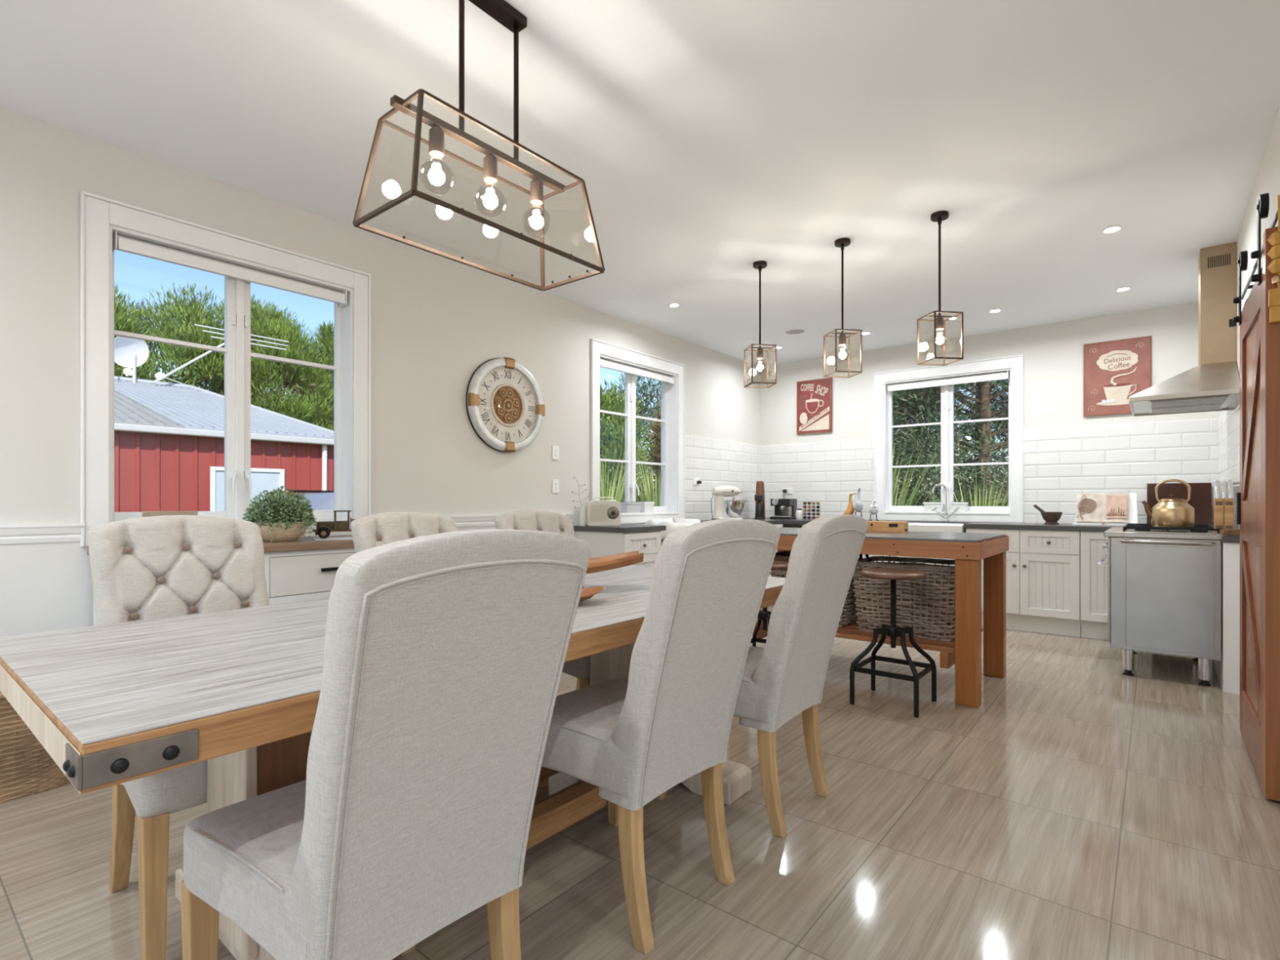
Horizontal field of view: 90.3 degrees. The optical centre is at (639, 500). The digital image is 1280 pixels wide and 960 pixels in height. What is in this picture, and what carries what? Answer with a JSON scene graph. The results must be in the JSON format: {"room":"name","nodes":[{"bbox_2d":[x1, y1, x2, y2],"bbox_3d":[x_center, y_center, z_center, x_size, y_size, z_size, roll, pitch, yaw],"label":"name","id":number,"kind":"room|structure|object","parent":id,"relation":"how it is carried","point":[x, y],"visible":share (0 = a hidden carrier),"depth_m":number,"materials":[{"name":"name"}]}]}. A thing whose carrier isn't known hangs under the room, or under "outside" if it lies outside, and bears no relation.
{"room":"dining room","nodes":[
{"label":"dining room","id":0,"kind":"room"},
{"bbox_2d":[0,107,760,532],"bbox_3d":[-1.498,-0.250,4.109,0.200,2.700,9.500,0,0,39],"label":"wall","id":1,"kind":"structure","parent":0,"point":[435,320],"depth_m":3.90,"materials":[{"name":"beige paint"}]},
{"bbox_2d":[80,191,370,546],"bbox_3d":[-2.096,-0.575,3.342,0.216,1.549,1.314,0,0,39],"label":"window","id":2,"kind":"structure","parent":1,"relation":"in","point":[97,213],"depth_m":3.31,"materials":[{"name":"white paint"}]},
{"bbox_2d":[112,230,346,306],"bbox_3d":[-2.072,-1.185,3.323,0.087,0.081,1.062,0,0,39],"label":"roller blind","id":3,"kind":"object","parent":2,"relation":"attached to","point":[120,242],"visible":1,"depth_m":3.22,"materials":[{"name":"white fabric"}]},
{"bbox_2d":[0,522,573,637],"bbox_3d":[-2.413,0.635,2.816,0.006,0.930,5.940,0,0,39],"label":"wainscoting","id":4,"kind":"structure","parent":1,"relation":"attached to","point":[47,586],"depth_m":2.69,"materials":[{"name":"white paint"}]},
{"bbox_2d":[0,512,574,544],"bbox_3d":[-2.403,0.136,2.808,0.030,0.078,5.940,0,0,39],"label":"trim","id":5,"kind":"structure","parent":1,"relation":"attached to","point":[57,532],"depth_m":2.70,"materials":[{"name":"white paint"}]},
{"bbox_2d":[466,357,545,452],"bbox_3d":[-0.949,-0.687,4.571,0.072,0.676,0.676,0,0,39],"label":"wall clock","id":6,"kind":"object","parent":1,"relation":"attached to","point":[505,407],"visible":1,"depth_m":4.54,"materials":[{"name":"silver metal"}]},
{"bbox_2d":[591,338,684,524],"bbox_3d":[-0.056,-0.575,5.861,0.216,1.549,1.334,0,0,39],"label":"window","id":7,"kind":"structure","parent":1,"relation":"in","point":[673,396],"depth_m":5.92,"materials":[{"name":"white paint"}]},
{"bbox_2d":[600,358,674,385],"bbox_3d":[-0.032,-1.185,5.842,0.087,0.081,1.082,0,0,39],"label":"roller blind","id":8,"kind":"object","parent":7,"relation":"attached to","point":[604,363],"visible":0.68,"depth_m":5.79,"materials":[{"name":"white fabric"}]},
{"bbox_2d":[684,435,761,520],"bbox_3d":[0.935,-0.230,6.947,0.010,0.860,1.625,0,0,39],"label":"tile backsplash","id":9,"kind":"structure","parent":1,"relation":"attached to","point":[715,462],"depth_m":6.79,"materials":[{"name":"white tile"}]},
{"bbox_2d":[0,0,1279,366],"bbox_3d":[1.241,-1.660,1.890,7.250,0.120,9.500,0,0,39],"label":"ceiling","id":10,"kind":"structure","parent":0,"point":[708,140],"depth_m":2.73,"materials":[{"name":"paint"}]},
{"bbox_2d":[352,0,604,290],"bbox_3d":[-0.476,-1.197,2.026,0.317,0.806,0.737,0,0,39],"label":"lantern","id":11,"kind":"object","parent":10,"relation":"hanging from","point":[500,11],"visible":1,"depth_m":1.99,"materials":[{"name":"brown metal"}]},
{"bbox_2d":[418,125,454,195],"bbox_3d":[-0.599,-1.002,1.875,0.100,0.194,0.100,0,0,39],"label":"bulb","id":12,"kind":"object","parent":11,"relation":"attached to","point":[436,134],"depth_m":1.86,"materials":[{"name":"beige"}]},
{"bbox_2d":[474,153,506,217],"bbox_3d":[-0.476,-1.002,2.026,0.100,0.194,0.100,0,0,39],"label":"bulb","id":13,"kind":"object","parent":11,"relation":"attached to","point":[490,161],"depth_m":2.01,"materials":[{"name":"beige"}]},
{"bbox_2d":[521,177,551,237],"bbox_3d":[-0.353,-1.002,2.178,0.100,0.194,0.100,0,0,39],"label":"bulb","id":14,"kind":"object","parent":11,"relation":"attached to","point":[536,198],"depth_m":2.17,"materials":[{"name":"beige"}]},
{"bbox_2d":[743,260,776,388],"bbox_3d":[0.808,-1.188,4.283,0.170,0.825,0.170,0,0,-8],"label":"lantern","id":15,"kind":"object","parent":10,"relation":"hanging from","point":[759,264],"visible":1,"depth_m":4.28,"materials":[{"name":"black metal"}]},
{"bbox_2d":[756,347,766,374],"bbox_3d":[0.808,-0.940,4.283,0.088,0.174,0.088,0,0,39],"label":"bulb","id":16,"kind":"object","parent":15,"relation":"attached to","point":[759,351],"depth_m":4.27,"materials":[{"name":"beige"}]},
{"bbox_2d":[823,237,862,377],"bbox_3d":[1.245,-1.188,3.915,0.170,0.825,0.170,0,0,-8],"label":"lantern","id":17,"kind":"object","parent":10,"relation":"hanging from","point":[842,242],"visible":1,"depth_m":3.91,"materials":[{"name":"black metal"}]},
{"bbox_2d":[836,333,849,362],"bbox_3d":[1.245,-0.940,3.915,0.088,0.174,0.088,0,0,39],"label":"bulb","id":18,"kind":"object","parent":17,"relation":"attached to","point":[842,338],"depth_m":3.90,"materials":[{"name":"beige"}]},
{"bbox_2d":[916,210,963,365],"bbox_3d":[1.672,-1.188,3.552,0.170,0.825,0.170,0,0,-8],"label":"lantern","id":19,"kind":"object","parent":10,"relation":"hanging from","point":[939,216],"visible":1,"depth_m":3.55,"materials":[{"name":"black metal"}]},
{"bbox_2d":[930,315,948,348],"bbox_3d":[1.672,-0.940,3.552,0.088,0.174,0.088,0,0,39],"label":"bulb","id":20,"kind":"object","parent":19,"relation":"attached to","point":[940,319],"depth_m":3.54,"materials":[{"name":"beige"}]},
{"bbox_2d":[0,605,1279,959],"bbox_3d":[1.241,1.150,1.890,7.250,0.100,9.500,0,0,39],"label":"floor","id":21,"kind":"structure","parent":0,"point":[1086,809],"depth_m":2.02,"materials":[{"name":"tile"}]},
{"bbox_2d":[0,691,71,803],"bbox_3d":[-2.409,0.881,2.427,0.404,0.439,0.630,0,0,39],"label":"rattan basket","id":22,"kind":"object","parent":21,"relation":"on","point":[26,767],"visible":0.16,"depth_m":2.34,"materials":[{"name":"brown wicker"}]},
{"bbox_2d":[87,515,269,959],"bbox_3d":[-1.235,0.573,1.843,0.670,1.054,0.488,0,0,39],"label":"dining chair","id":23,"kind":"object","parent":21,"relation":"on","point":[144,568],"visible":0.44,"depth_m":1.86,"materials":[{"name":"fabric"}]},
{"bbox_2d":[87,535,355,626],"bbox_3d":[-1.705,0.640,3.298,0.444,0.880,1.700,0,0,39],"label":"sideboard","id":24,"kind":"object","parent":21,"relation":"on","point":[295,578],"visible":0.15,"depth_m":3.07,"materials":[{"name":"white paint"}]},
{"bbox_2d":[142,511,197,517],"bbox_3d":[-2.085,0.122,2.828,0.020,0.155,0.200,0,0,43],"label":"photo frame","id":25,"kind":"object","parent":24,"relation":"on","point":[144,513],"visible":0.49,"depth_m":2.81,"materials":[{"name":"wood"}]},
{"bbox_2d":[242,485,317,542],"bbox_3d":[-1.783,0.093,3.158,0.325,0.339,0.340,0,0,39],"label":"potted plant","id":26,"kind":"object","parent":24,"relation":"on","point":[283,518],"visible":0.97,"depth_m":3.09,"materials":[{"name":"green plant"}]},
{"bbox_2d":[254,521,307,542],"bbox_3d":[-1.787,0.151,3.165,0.240,0.098,0.240,0,0,39],"label":"bowl","id":27,"kind":"object","parent":24,"relation":"on","point":[286,532],"depth_m":3.08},
{"bbox_2d":[312,537,352,540],"bbox_3d":[-1.579,0.199,3.389,0.280,0.003,0.200,0,0,-31],"label":"paper sheet","id":28,"kind":"object","parent":24,"relation":"on","point":[327,538],"visible":0.64,"depth_m":3.35,"materials":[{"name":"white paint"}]},
{"bbox_2d":[312,510,354,538],"bbox_3d":[-1.571,0.124,3.415,0.325,0.146,0.112,0,0,-23],"label":"toy truck","id":29,"kind":"object","parent":28,"relation":"on","point":[323,529],"visible":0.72,"depth_m":3.36,"materials":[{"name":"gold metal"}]},
{"bbox_2d":[180,528,591,959],"bbox_3d":[-0.478,0.573,1.205,0.670,1.054,0.488,0,0,39],"label":"dining chair","id":30,"kind":"object","parent":21,"relation":"on","point":[445,653],"visible":1,"depth_m":1.02,"materials":[{"name":"fabric"}]},
{"bbox_2d":[0,564,785,959],"bbox_3d":[-0.432,0.715,2.096,1.066,0.770,2.348,0,0,39],"label":"dining table","id":31,"kind":"object","parent":21,"relation":"on","point":[237,691],"visible":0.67,"depth_m":1.33,"materials":[{"name":"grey wood"}]},
{"bbox_2d":[582,551,643,588],"bbox_3d":[-0.330,0.260,2.326,0.680,0.139,0.218,0,0,-11],"label":"wooden tray","id":32,"kind":"object","parent":31,"relation":"on","point":[616,561],"visible":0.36,"depth_m":2.31,"materials":[{"name":"brown wood"}]},
{"bbox_2d":[350,511,548,787],"bbox_3d":[-0.748,0.573,2.477,0.670,1.054,0.488,0,0,38],"label":"dining chair","id":33,"kind":"object","parent":21,"relation":"on","point":[369,531],"visible":0.17,"depth_m":2.56,"materials":[{"name":"fabric"}]},
{"bbox_2d":[493,510,591,689],"bbox_3d":[-0.306,0.573,2.990,0.670,1.054,0.488,0,0,40],"label":"dining chair","id":34,"kind":"object","parent":21,"relation":"on","point":[531,520],"visible":0.12,"depth_m":3.07,"materials":[{"name":"fabric"}]},
{"bbox_2d":[574,530,661,566],"bbox_3d":[-0.158,0.670,5.147,0.556,0.860,0.478,0,0,39],"label":"base cabinet","id":35,"kind":"object","parent":21,"relation":"on","point":[648,543],"visible":0.34,"depth_m":4.97,"materials":[{"name":"white paint"}]},
{"bbox_2d":[573,524,666,533],"bbox_3d":[-0.162,0.220,5.153,0.538,0.040,0.535,0,0,39],"label":"countertop","id":36,"kind":"structure","parent":35,"relation":"on","point":[623,528],"depth_m":4.97,"materials":[{"name":"grey stone"}]},
{"bbox_2d":[585,497,621,526],"bbox_3d":[-0.295,0.084,5.099,0.270,0.232,0.132,0,0,-15],"label":"radio","id":37,"kind":"object","parent":36,"relation":"on","point":[598,513],"visible":0.97,"depth_m":5.05,"materials":[{"name":"beige plastic"}]},
{"bbox_2d":[590,504,608,521],"bbox_3d":[-0.321,0.094,5.040,0.150,0.132,0.002,0,0,-15],"label":"speaker grille","id":38,"kind":"object","parent":37,"relation":"attached to","point":[598,513],"depth_m":5.04,"materials":[{"name":"beige fabric"}]},
{"bbox_2d":[522,519,780,954],"bbox_3d":[0.003,0.573,1.815,0.670,1.054,0.488,0,0,41],"label":"dining chair","id":39,"kind":"object","parent":21,"relation":"on","point":[637,738],"visible":1,"depth_m":1.62,"materials":[{"name":"fabric"}]},
{"bbox_2d":[655,514,867,838],"bbox_3d":[0.440,0.573,2.347,0.670,1.054,0.488,0,0,38],"label":"dining chair","id":40,"kind":"object","parent":21,"relation":"on","point":[784,679],"visible":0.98,"depth_m":2.12,"materials":[{"name":"fabric"}]},
{"bbox_2d":[750,560,788,646],"bbox_3d":[0.775,0.741,3.953,0.357,0.718,0.357,0,0,39],"label":"stool","id":41,"kind":"object","parent":21,"relation":"on","point":[764,615],"visible":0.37,"depth_m":3.94,"materials":[{"name":"black metal"}]},
{"bbox_2d":[759,524,782,609],"bbox_3d":[0.991,0.670,6.519,0.616,0.860,0.938,0,0,39],"label":"base cabinet","id":42,"kind":"object","parent":21,"relation":"on","point":[776,525],"visible":0.02,"depth_m":6.62,"materials":[{"name":"white paint"}]},
{"bbox_2d":[700,517,905,524],"bbox_3d":[1.605,0.220,6.413,1.698,0.040,1.588,0,0,39],"label":"countertop","id":43,"kind":"structure","parent":42,"relation":"on","point":[806,521],"depth_m":6.60,"materials":[{"name":"grey stone"}]},
{"bbox_2d":[710,484,744,520],"bbox_3d":[0.870,0.022,6.368,0.399,0.357,0.222,0,0,-33],"label":"stand mixer","id":44,"kind":"object","parent":43,"relation":"on","point":[733,508],"visible":0.82,"depth_m":6.31,"materials":[{"name":"white metal"}]},
{"bbox_2d":[723,500,744,517],"bbox_3d":[0.945,0.080,6.416,0.222,0.173,0.222,0,0,-33],"label":"bowl","id":45,"kind":"object","parent":44,"relation":"on","point":[733,508],"depth_m":6.34,"materials":[{"name":"silver metal"}]},
{"bbox_2d":[754,480,765,519],"bbox_3d":[1.335,-0.010,7.085,0.104,0.420,0.235,0,0,19],"label":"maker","id":46,"kind":"object","parent":43,"relation":"on","point":[759,498],"visible":1,"depth_m":7.01,"materials":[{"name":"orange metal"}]},
{"bbox_2d":[769,498,796,519],"bbox_3d":[1.581,0.086,7.036,0.220,0.228,0.314,0,0,31],"label":"coffee machine","id":47,"kind":"object","parent":43,"relation":"on","point":[784,508],"visible":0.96,"depth_m":6.96,"materials":[{"name":"black plastic"}]},
{"bbox_2d":[908,522,965,532],"bbox_3d":[2.733,0.325,5.966,0.616,0.220,0.483,0,0,39],"label":"sink","id":48,"kind":"object","parent":43,"relation":"in","point":[913,526],"visible":0.09,"depth_m":5.74,"materials":[{"name":"white ceramic"}]},
{"bbox_2d":[752,527,1008,707],"bbox_3d":[1.457,0.654,4.182,1.560,0.892,0.866,0,0,39],"label":"kitchen island","id":49,"kind":"object","parent":21,"relation":"on","point":[967,549],"visible":0.59,"depth_m":3.59,"materials":[{"name":"red wood"}]},
{"bbox_2d":[769,552,859,627],"bbox_3d":[1.230,0.591,4.376,0.567,0.445,0.532,0,0,39],"label":"basket","id":50,"kind":"object","parent":49,"relation":"on","point":[848,615],"visible":0.12,"depth_m":4.16,"materials":[{"name":"brown wicker"}]},
{"bbox_2d":[866,520,908,533],"bbox_3d":[1.587,0.172,4.279,0.382,0.072,0.142,0,0,35],"label":"wooden box","id":51,"kind":"object","parent":49,"relation":"on","point":[887,526],"visible":0.68,"depth_m":4.18,"materials":[{"name":"brown wood"}]},
{"bbox_2d":[852,554,955,641],"bbox_3d":[1.710,0.563,3.987,0.657,0.500,0.528,0,0,39],"label":"basket","id":52,"kind":"object","parent":49,"relation":"on","point":[926,606],"visible":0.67,"depth_m":3.78,"materials":[{"name":"beige wicker"}]},
{"bbox_2d":[849,568,936,717],"bbox_3d":[1.383,0.741,3.474,0.357,0.718,0.357,0,0,39],"label":"stool","id":53,"kind":"object","parent":21,"relation":"on","point":[892,631],"visible":1,"depth_m":3.45,"materials":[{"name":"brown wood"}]},
{"bbox_2d":[965,528,1080,636],"bbox_3d":[3.376,0.670,5.575,0.828,0.860,0.626,0,0,39],"label":"base cabinet","id":54,"kind":"object","parent":21,"relation":"on","point":[1043,566],"visible":0.62,"depth_m":5.26,"materials":[{"name":"white paint"}]},
{"bbox_2d":[963,521,1124,531],"bbox_3d":[3.707,0.220,5.322,1.693,0.040,0.638,0,0,39],"label":"countertop","id":55,"kind":"structure","parent":54,"relation":"on","point":[980,525],"depth_m":5.30,"materials":[{"name":"grey stone"}]},
{"bbox_2d":[1072,493,1137,525],"bbox_3d":[3.832,0.069,5.241,0.440,0.262,0.189,0,0,39],"label":"book stand","id":56,"kind":"object","parent":55,"relation":"on","point":[1133,518],"visible":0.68,"depth_m":5.16,"materials":[{"name":"white paint"}]},
{"bbox_2d":[1075,493,1129,523],"bbox_3d":[3.818,0.057,5.260,0.355,0.242,0.127,0,0,39],"label":"cookbook","id":57,"kind":"object","parent":56,"relation":"on","point":[1090,507],"visible":1,"depth_m":5.25,"materials":[{"name":"paper"}]},
{"bbox_2d":[1106,494,1127,518],"bbox_3d":[3.884,0.045,5.190,0.135,0.188,0.084,0,0,39],"label":"picture","id":58,"kind":"object","parent":57,"relation":"attached to","point":[1116,504],"depth_m":5.19,"materials":[{"name":"pink"}]},
{"bbox_2d":[1146,482,1212,525],"bbox_3d":[4.346,0.028,5.137,0.400,0.345,0.094,0,0,39],"label":"serving board","id":59,"kind":"object","parent":55,"relation":"on","point":[1201,500],"visible":0.49,"depth_m":5.08,"materials":[{"name":"brown wood"}]},
{"bbox_2d":[1080,531,1109,639],"bbox_3d":[3.875,0.670,5.171,0.448,0.860,0.626,0,0,39],"label":"base cabinet","id":60,"kind":"object","parent":21,"relation":"on","point":[1094,576],"visible":0.31,"depth_m":5.05,"materials":[{"name":"white paint"}]},
{"bbox_2d":[1097,523,1222,686],"bbox_3d":[3.434,0.632,4.230,0.594,0.936,0.916,0,0,39],"label":"range cooker","id":61,"kind":"object","parent":21,"relation":"on","point":[1164,584],"visible":0.96,"depth_m":3.86,"materials":[{"name":"silver metal"}]},
{"bbox_2d":[1103,527,1222,540],"bbox_3d":[3.449,0.211,4.220,0.559,0.033,0.912,0,0,39],"label":"cooktop","id":62,"kind":"object","parent":61,"relation":"in","point":[1113,533],"depth_m":3.90,"materials":[{"name":"silver metal"}]},
{"bbox_2d":[1141,479,1195,527],"bbox_3d":[3.396,0.013,4.072,0.220,0.303,0.220,0,0,6],"label":"kettle","id":63,"kind":"object","parent":61,"relation":"on","point":[1172,512],"visible":1,"depth_m":4.00,"materials":[{"name":"gold metal"}]},
{"bbox_2d":[1212,533,1239,693],"bbox_3d":[3.758,0.650,4.095,0.090,0.900,1.185,0,0,39],"label":"base cabinet","id":64,"kind":"object","parent":21,"relation":"on","point":[1228,669],"visible":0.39,"depth_m":3.65,"materials":[{"name":"white paint"}]},
{"bbox_2d":[1213,480,1233,534],"bbox_3d":[3.510,0.035,3.823,0.101,0.327,0.068,0,0,39],"label":"utensil caddy","id":65,"kind":"object","parent":64,"relation":"on","point":[1223,508],"visible":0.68,"depth_m":3.81,"materials":[{"name":"brown wood"}]},
{"bbox_2d":[644,517,700,540],"bbox_3d":[0.295,0.271,5.709,0.526,0.248,0.545,0,0,-31],"label":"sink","id":66,"kind":"object","parent":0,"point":[672,524],"visible":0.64,"depth_m":5.51,"materials":[{"name":"white ceramic"}]},
{"bbox_2d":[760,302,1218,528],"bbox_3d":[3.122,-0.250,6.350,4.160,2.700,0.200,0,0,39],"label":"wall","id":67,"kind":"structure","parent":0,"point":[1053,353],"depth_m":5.84,"materials":[{"name":"beige paint"}]},
{"bbox_2d":[796,377,832,434],"bbox_3d":[1.955,-1.062,7.147,0.412,0.600,0.028,0,0,39],"label":"coffee sign","id":68,"kind":"object","parent":67,"relation":"attached to","point":[814,397],"visible":1,"depth_m":7.13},
{"bbox_2d":[874,354,1023,522],"bbox_3d":[3.066,-0.575,6.373,1.364,1.549,0.216,0,0,39],"label":"window","id":69,"kind":"structure","parent":67,"relation":"in","point":[1014,512],"depth_m":6.36,"materials":[{"name":"white paint"}]},
{"bbox_2d":[887,370,1009,392],"bbox_3d":[3.047,-1.185,6.349,1.112,0.081,0.087,0,0,39],"label":"roller blind","id":70,"kind":"object","parent":69,"relation":"attached to","point":[999,375],"visible":1,"depth_m":6.29,"materials":[{"name":"white fabric"}]},
{"bbox_2d":[761,417,1217,526],"bbox_3d":[3.010,-0.230,6.306,4.020,0.860,0.010,0,0,39],"label":"backsplash","id":71,"kind":"structure","parent":67,"relation":"attached to","point":[1060,464],"depth_m":5.68,"materials":[{"name":"white tile"}]},
{"bbox_2d":[1084,335,1151,416],"bbox_3d":[4.067,-1.057,5.431,0.462,0.630,0.037,0,0,39],"label":"coffee sign","id":72,"kind":"object","parent":67,"relation":"attached to","point":[1115,371],"visible":0.96,"depth_m":5.43,"materials":[{"name":"red paint"}]},
{"bbox_2d":[1218,105,1279,414],"bbox_3d":[3.119,-0.250,3.136,0.120,2.700,4.800,0,0,39],"label":"wall","id":73,"kind":"structure","parent":0,"point":[1268,180],"depth_m":3.06,"materials":[{"name":"beige paint"}]},
{"bbox_2d":[1128,241,1239,416],"bbox_3d":[3.543,-1.109,4.170,0.519,0.981,0.900,0,0,39],"label":"range hood","id":74,"kind":"object","parent":73,"relation":"attached to","point":[1213,384],"visible":0.91,"depth_m":3.97,"materials":[{"name":"silver metal"}]},
{"bbox_2d":[1217,393,1239,529],"bbox_3d":[4.000,-0.230,4.327,0.010,0.860,1.820,0,0,39],"label":"backsplash","id":75,"kind":"structure","parent":73,"relation":"attached to","point":[1228,420],"depth_m":4.14,"materials":[{"name":"white tile"}]},
{"bbox_2d":[1232,192,1279,801],"bbox_3d":[2.408,-0.041,2.438,0.106,2.258,2.420,0,0,39],"label":"barn door","id":76,"kind":"structure","parent":73,"relation":"in","point":[1258,500],"depth_m":2.43,"materials":[{"name":"brown wood"}]},
{"bbox_2d":[1266,194,1279,323],"bbox_3d":[2.298,-0.873,2.289,0.060,0.455,0.052,0,0,39],"label":"hanging ornament","id":77,"kind":"object","parent":76,"relation":"hanging from","point":[1274,238],"visible":1,"depth_m":2.29,"materials":[{"name":"gold metal"}]},
{"label":"outside","id":78,"kind":"structure","parent":0,"visible":0},
{"bbox_3d":[-2.217,1.550,21.097,90.000,0.200,90.000,0,0,39],"label":"ground","id":79,"kind":"structure","parent":78,"visible":0},
{"bbox_2d":[114,283,161,380],"bbox_3d":[-15.175,-2.416,17.376,4.964,8.050,4.988,0,0,6],"label":"pine tree","id":80,"kind":"object","parent":79,"relation":"on","point":[122,322],"visible":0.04,"depth_m":17.30,"materials":[{"name":"green plant"}]},
{"bbox_2d":[115,280,252,404],"bbox_3d":[-13.552,-2.506,18.866,4.884,7.916,5.178,0,0,-36],"label":"pine tree","id":81,"kind":"object","parent":79,"relation":"on","point":[193,313],"visible":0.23,"depth_m":18.31,"materials":[{"name":"green plant"}]},
{"bbox_2d":[114,375,333,511],"bbox_3d":[-12.062,-0.424,9.527,7.260,3.849,12.026,0,0,39],"label":"barn","id":82,"kind":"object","parent":79,"relation":"on","point":[169,437],"visible":0.42,"depth_m":10.40,"materials":[{"name":"metal"}]},
{"bbox_2d":[114,336,149,383],"bbox_3d":[-9.626,-2.667,11.839,0.323,0.897,0.864,0,0,8],"label":"satellite dish","id":83,"kind":"object","parent":82,"relation":"on","point":[128,352],"visible":0.72,"depth_m":12.05,"materials":[{"name":"white metal"}]},
{"bbox_2d":[152,324,288,391],"bbox_3d":[-8.591,-2.891,13.227,0.703,1.362,2.514,0,0,39],"label":"tv aerial","id":84,"kind":"object","parent":82,"relation":"on","point":[223,344],"visible":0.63,"depth_m":12.95,"materials":[{"name":"white metal"}]},
{"bbox_2d":[179,293,307,403],"bbox_3d":[-14.308,-3.085,23.488,5.535,9.415,5.601,0,0,10],"label":"pine tree","id":85,"kind":"object","parent":79,"relation":"on","point":[254,308],"visible":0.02,"depth_m":23.09,"materials":[{"name":"green plant"}]},
{"bbox_2d":[207,311,333,431],"bbox_3d":[-11.859,-2.187,20.930,4.993,7.976,4.816,0,0,1],"label":"pine tree","id":86,"kind":"object","parent":79,"relation":"on","point":[262,376],"visible":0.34,"depth_m":20.39,"materials":[{"name":"green plant"}]},
{"bbox_2d":[282,320,333,426],"bbox_3d":[-10.871,-2.308,22.951,5.111,8.326,5.426,0,0,-25],"label":"pine tree","id":87,"kind":"object","parent":79,"relation":"on","point":[325,340],"visible":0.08,"depth_m":21.91,"materials":[{"name":"green plant"}]},
{"bbox_2d":[285,489,333,510],"bbox_3d":[-3.132,0.618,8.643,1.800,1.505,4.000,0,0,33],"label":"parked car","id":88,"kind":"object","parent":79,"relation":"on","point":[320,500],"visible":0.02,"depth_m":7.22,"materials":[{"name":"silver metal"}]},
{"bbox_2d":[600,444,652,502],"bbox_3d":[-0.587,0.238,10.315,1.916,2.425,1.706,0,0,3],"label":"bush","id":89,"kind":"object","parent":79,"relation":"on","point":[602,493],"visible":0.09,"depth_m":10.29,"materials":[{"name":"green plant"}]},
{"bbox_2d":[600,378,658,506],"bbox_3d":[-0.746,-0.624,14.289,3.216,4.278,3.208,0,0,-8],"label":"tree","id":90,"kind":"object","parent":79,"relation":"on","point":[608,402],"visible":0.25,"depth_m":13.77,"materials":[{"name":"green plant"}]},
{"bbox_2d":[600,373,661,486],"bbox_3d":[0.567,-1.193,19.009,5.028,5.892,5.272,0,0,13],"label":"tree","id":91,"kind":"object","parent":79,"relation":"on","point":[644,387],"visible":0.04,"depth_m":18.53,"materials":[{"name":"green plant"}]},
{"bbox_2d":[616,453,661,506],"bbox_3d":[0.316,0.253,11.297,2.045,2.394,1.749,0,0,39],"label":"bush","id":92,"kind":"object","parent":79,"relation":"on","point":[657,498],"visible":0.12,"depth_m":11.09,"materials":[{"name":"green plant"}]},
{"bbox_2d":[639,400,661,494],"bbox_3d":[1.050,-0.518,15.300,2.872,4.147,2.869,0,0,-8],"label":"tree","id":93,"kind":"object","parent":79,"relation":"on","point":[656,455],"visible":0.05,"depth_m":15.05,"materials":[{"name":"green plant"}]},
{"bbox_2d":[892,439,938,506],"bbox_3d":[3.436,0.267,9.094,1.653,2.366,1.816,0,0,7],"label":"ornamental grass","id":94,"kind":"object","parent":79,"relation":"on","point":[894,498],"depth_m":8.78,"materials":[{"name":"green plant"}]},
{"bbox_2d":[892,382,991,506],"bbox_3d":[5.242,-2.205,15.745,5.957,8.718,6.367,0,0,-21],"label":"conifer","id":95,"kind":"object","parent":79,"relation":"on","point":[962,401],"visible":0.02,"depth_m":14.33,"materials":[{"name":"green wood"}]},
{"bbox_2d":[892,382,1006,506],"bbox_3d":[4.119,-1.736,12.396,5.450,7.561,5.229,0,0,42],"label":"tree","id":96,"kind":"object","parent":79,"relation":"on","point":[961,417],"visible":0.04,"depth_m":11.09,"materials":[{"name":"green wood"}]},
{"bbox_2d":[892,379,1008,505],"bbox_3d":[8.373,-2.558,15.944,6.409,9.426,5.910,0,0,-26],"label":"conifer","id":97,"kind":"object","parent":79,"relation":"on","point":[971,384],"visible":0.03,"depth_m":15.58,"materials":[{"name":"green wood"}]},
{"bbox_2d":[892,378,1008,506],"bbox_3d":[6.057,-1.936,11.320,4.946,7.678,5.084,0,0,-18],"label":"tree","id":98,"kind":"object","parent":79,"relation":"on","point":[984,388],"visible":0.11,"depth_m":10.57,"materials":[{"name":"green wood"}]},
{"bbox_2d":[923,467,1008,506],"bbox_3d":[4.473,0.499,8.451,1.422,1.902,1.561,0,0,39],"label":"ornamental grass","id":99,"kind":"object","parent":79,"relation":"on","point":[989,504],"depth_m":8.23,"materials":[{"name":"green plant"}]},
{"bbox_2d":[953,379,1008,505],"bbox_3d":[8.613,-1.903,11.713,5.583,7.818,5.269,0,0,-12],"label":"conifer","id":100,"kind":"object","parent":79,"relation":"on","point":[992,384],"visible":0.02,"depth_m":12.21,"materials":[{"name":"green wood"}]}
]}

